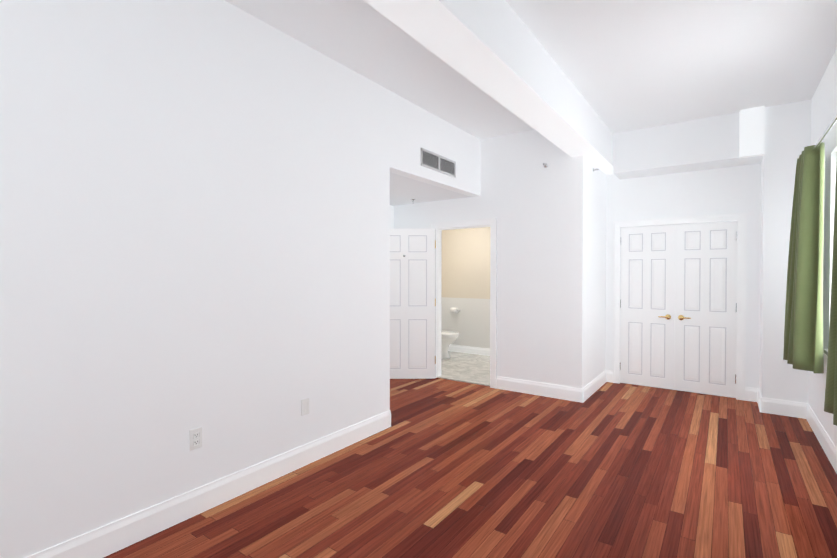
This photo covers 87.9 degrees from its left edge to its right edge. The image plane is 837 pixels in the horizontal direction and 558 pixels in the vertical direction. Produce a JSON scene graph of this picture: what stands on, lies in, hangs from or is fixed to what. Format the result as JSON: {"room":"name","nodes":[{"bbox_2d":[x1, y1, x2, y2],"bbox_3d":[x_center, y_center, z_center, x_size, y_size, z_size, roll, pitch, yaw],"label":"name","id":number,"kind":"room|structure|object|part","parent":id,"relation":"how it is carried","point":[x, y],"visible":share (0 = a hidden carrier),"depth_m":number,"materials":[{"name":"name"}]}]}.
{"room":"empty bedroom","nodes":[
{"label":"empty bedroom","id":0,"kind":"room"},
{"bbox_2d":[0,0,479,557],"bbox_3d":[-0.943,-0.169,3.017,0.120,3.000,5.700,0,1,35],"label":"wall","id":1,"kind":"structure","parent":0,"point":[194,214],"depth_m":2.38,"materials":[{"name":"white paint"}]},
{"bbox_2d":[189,427,201,450],"bbox_3d":[-1.263,0.907,2.465,0.009,0.116,0.072,0,1,35],"label":"electrical outlet","id":2,"kind":"object","parent":1,"relation":"attached to","point":[195,438],"visible":1,"depth_m":2.46,"materials":[{"name":"white plastic"}]},
{"bbox_2d":[25,410,390,557],"bbox_3d":[-1.359,1.267,2.329,0.016,0.145,3.830,0,1,35],"label":"baseboard","id":3,"kind":"structure","parent":1,"relation":"attached to","point":[111,538],"depth_m":2.48,"materials":[{"name":"white paint"}]},
{"bbox_2d":[301,398,308,415],"bbox_3d":[-0.809,0.915,3.106,0.008,0.116,0.072,0,1,35],"label":"electrical outlet","id":4,"kind":"object","parent":1,"relation":"attached to","point":[304,406],"visible":1,"depth_m":3.10,"materials":[{"name":"white plastic"}]},
{"bbox_2d":[421,148,455,177],"bbox_3d":[0.216,-1.204,4.525,0.012,0.173,0.660,0,1,35],"label":"air vent","id":5,"kind":"object","parent":1,"relation":"in","point":[437,162],"visible":0.98,"depth_m":4.51,"materials":[{"name":"silver metal"}]},
{"bbox_2d":[390,205,393,228],"bbox_3d":[-0.937,0.105,5.363,0.120,2.400,1.870,0,1,35],"label":"wall","id":6,"kind":"structure","parent":0,"point":[391,217],"depth_m":6.04,"materials":[{"name":"white paint"}]},
{"bbox_2d":[390,172,469,205],"bbox_3d":[-0.435,-1.051,4.994,1.350,0.080,1.870,0,1,35],"label":"ceiling","id":7,"kind":"structure","parent":0,"point":[404,190],"depth_m":5.08,"materials":[{"name":"white paint"}]},
{"bbox_2d":[441,227,490,348],"bbox_3d":[1.446,0.020,7.124,3.150,2.530,0.120,0,1,35],"label":"wall","id":8,"kind":"structure","parent":0,"point":[466,272],"depth_m":7.48,"materials":[{"name":"beige paint"}]},
{"bbox_2d":[450,308,460,313],"bbox_3d":[0.625,0.550,7.572,0.186,0.100,0.108,0,1,35],"label":"toilet paper holder","id":9,"kind":"object","parent":8,"relation":"attached to","point":[454,310],"visible":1,"depth_m":7.53,"materials":[{"name":"silver metal"}]},
{"bbox_2d":[448,344,489,355],"bbox_3d":[1.456,1.226,7.047,3.030,0.120,0.016,0,1,35],"label":"baseboard","id":10,"kind":"structure","parent":8,"relation":"attached to","point":[470,350],"depth_m":7.45,"materials":[{"name":"white paint"}]},
{"bbox_2d":[104,351,836,557],"bbox_3d":[0.151,1.355,3.448,5.305,0.064,7.640,0,1,35],"label":"floor","id":11,"kind":"structure","parent":0,"point":[442,468],"depth_m":2.78,"materials":[{"name":"brown wood"}]},
{"bbox_2d":[441,331,458,358],"bbox_3d":[0.323,0.896,7.091,0.747,0.771,0.468,0,1,35],"label":"toilet","id":12,"kind":"object","parent":11,"relation":"on","point":[448,338],"visible":0.35,"depth_m":6.91,"materials":[{"name":"white ceramic"}]},
{"bbox_3d":[0.408,0.880,7.036,0.544,0.040,0.380,0,1,35],"label":"seat","id":13,"kind":"part","parent":12,"relation":"part of","materials":[{"name":"white ceramic"}]},
{"bbox_2d":[759,100,810,402],"bbox_3d":[3.656,-0.184,4.347,0.345,3.000,0.410,0,1,35],"label":"wall","id":14,"kind":"structure","parent":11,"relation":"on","point":[787,133],"depth_m":4.21,"materials":[{"name":"white paint"}]},
{"bbox_2d":[760,397,806,418],"bbox_3d":[3.527,1.246,4.194,0.361,0.145,0.016,0,1,35],"label":"baseboard","id":15,"kind":"structure","parent":14,"relation":"attached to","point":[784,408],"depth_m":4.19,"materials":[{"name":"white paint"}]},
{"bbox_2d":[394,129,585,388],"bbox_3d":[0.442,-0.198,5.602,3.270,3.000,0.120,0,1,35],"label":"wall","id":16,"kind":"structure","parent":0,"point":[531,203],"depth_m":4.92,"materials":[{"name":"white paint"}]},
{"bbox_2d":[390,229,435,378],"bbox_3d":[-0.177,0.322,5.640,0.804,1.944,0.167,0,1,-2],"label":"bathroom door","id":17,"kind":"structure","parent":16,"relation":"in","point":[412,304],"depth_m":5.63,"materials":[{"name":"white paint"}]},
{"bbox_2d":[437,376,489,385],"bbox_3d":[0.594,1.297,5.530,0.800,0.012,0.090,0,1,35],"label":"sill","id":18,"kind":"structure","parent":16,"relation":"attached to","point":[466,381],"depth_m":5.52,"materials":[{"name":"stone"}]},
{"bbox_2d":[430,218,496,388],"bbox_3d":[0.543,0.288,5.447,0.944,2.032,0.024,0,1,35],"label":"door frame","id":19,"kind":"structure","parent":16,"relation":"attached to","point":[492,222],"depth_m":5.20,"materials":[{"name":"white paint"}]},
{"bbox_2d":[496,376,583,402],"bbox_3d":[1.342,1.238,4.897,1.001,0.145,0.016,0,1,35],"label":"baseboard","id":20,"kind":"structure","parent":16,"relation":"attached to","point":[544,389],"depth_m":4.87,"materials":[{"name":"white paint"}]},
{"bbox_2d":[225,0,836,139],"bbox_3d":[0.734,-1.714,2.559,3.365,0.100,6.920,0,1,35],"label":"ceiling","id":21,"kind":"structure","parent":0,"point":[627,65],"depth_m":3.22,"materials":[{"name":"white paint"}]},
{"bbox_2d":[364,0,612,174],"bbox_3d":[0.463,-1.476,2.754,0.280,0.380,6.680,0,1,35],"label":"beam","id":22,"kind":"structure","parent":21,"relation":"attached to","point":[496,51],"depth_m":2.77,"materials":[{"name":"white paint"}]},
{"bbox_2d":[613,112,763,179],"bbox_3d":[2.953,-1.459,4.832,1.380,0.460,0.410,0,1,35],"label":"cross beam","id":23,"kind":"structure","parent":21,"relation":"attached to","point":[713,142],"depth_m":4.70,"materials":[{"name":"white paint"}]},
{"bbox_2d":[739,106,764,157],"bbox_3d":[3.300,-1.451,4.297,0.194,0.465,0.060,0,1,35],"label":"cap","id":24,"kind":"object","parent":21,"relation":"attached to","point":[752,132],"visible":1,"depth_m":4.27,"materials":[{"name":"white paint"}]},
{"bbox_2d":[585,158,605,385],"bbox_3d":[2.080,-0.193,5.189,0.120,3.000,1.100,0,1,35],"label":"wall","id":25,"kind":"structure","parent":0,"point":[595,320],"depth_m":5.06,"materials":[{"name":"white paint"}]},
{"bbox_2d":[582,370,606,402],"bbox_3d":[2.062,1.236,5.061,0.016,0.145,1.116,0,1,35],"label":"baseboard","id":26,"kind":"structure","parent":25,"relation":"attached to","point":[594,385],"depth_m":5.00,"materials":[{"name":"white paint"}]},
{"bbox_2d":[605,163,760,387],"bbox_3d":[3.181,-0.191,5.009,1.885,3.000,0.120,0,1,35],"label":"wall","id":27,"kind":"structure","parent":0,"point":[728,190],"depth_m":4.91,"materials":[{"name":"white paint"}]},
{"bbox_2d":[606,370,612,382],"bbox_3d":[2.410,1.231,5.488,0.090,0.145,0.016,0,1,35],"label":"baseboard","id":28,"kind":"structure","parent":27,"relation":"attached to","point":[609,377],"depth_m":5.48,"materials":[{"name":"white paint"}]},
{"bbox_2d":[620,225,674,389],"bbox_3d":[2.752,0.331,5.245,0.590,1.934,0.082,0,1,35],"label":"closet door","id":29,"kind":"structure","parent":27,"relation":"in","point":[647,300],"depth_m":5.24,"materials":[{"name":"white paint"}]},
{"bbox_3d":[2.903,0.448,5.118,0.128,0.061,0.047,0,1,35],"label":"handle","id":30,"kind":"part","parent":29,"relation":"part of","materials":[{"name":"gold metal"}]},
{"bbox_2d":[613,213,745,400],"bbox_3d":[2.987,0.297,5.064,1.324,2.022,0.024,0,1,35],"label":"trim","id":31,"kind":"structure","parent":27,"relation":"attached to","point":[740,218],"depth_m":4.80,"materials":[{"name":"white paint"}]},
{"bbox_2d":[674,221,736,397],"bbox_3d":[3.235,0.335,4.903,0.590,1.934,0.082,0,1,35],"label":"closet door","id":32,"kind":"structure","parent":27,"relation":"in","point":[705,307],"depth_m":4.90,"materials":[{"name":"white paint"}]},
{"bbox_3d":[3.064,0.449,5.004,0.128,0.061,0.047,0,1,35],"label":"handle","id":33,"kind":"part","parent":32,"relation":"part of","materials":[{"name":"gold metal"}]},
{"bbox_2d":[745,387,757,401],"bbox_3d":[3.580,1.240,4.659,0.120,0.145,0.016,0,1,35],"label":"baseboard","id":34,"kind":"structure","parent":27,"relation":"attached to","point":[750,394],"depth_m":4.66,"materials":[{"name":"white paint"}]},
{"bbox_2d":[757,388,761,411],"bbox_3d":[3.504,1.242,4.461,0.016,0.145,0.426,0,1,35],"label":"baseboard","id":35,"kind":"structure","parent":27,"relation":"attached to","point":[758,397],"depth_m":4.45,"materials":[{"name":"white paint"}]},
{"bbox_2d":[808,48,836,447],"bbox_3d":[2.080,-0.154,1.696,0.150,3.000,6.800,0,1,35],"label":"wall","id":36,"kind":"structure","parent":0,"point":[823,106],"depth_m":3.40,"materials":[{"name":"white paint"}]},
{"bbox_2d":[783,114,836,425],"bbox_3d":[2.453,-0.136,2.560,0.242,1.666,3.098,0,1,35],"label":"curtain","id":37,"kind":"object","parent":36,"relation":"attached to","point":[803,338],"visible":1,"depth_m":3.21,"materials":[{"name":"green fabric"}]},
{"bbox_2d":[806,403,836,473],"bbox_3d":[1.859,1.276,1.544,0.016,0.145,6.270,0,1,35],"label":"baseboard","id":38,"kind":"structure","parent":36,"relation":"attached to","point":[828,446],"depth_m":3.40,"materials":[{"name":"white paint"}]},
{"bbox_2d":[823,348,827,355],"bbox_3d":[2.636,0.551,2.596,0.095,0.030,1.780,0,1,35],"label":"window sill","id":39,"kind":"structure","parent":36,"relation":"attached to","point":[825,350],"depth_m":3.24,"materials":[{"name":"grey"}]}
]}

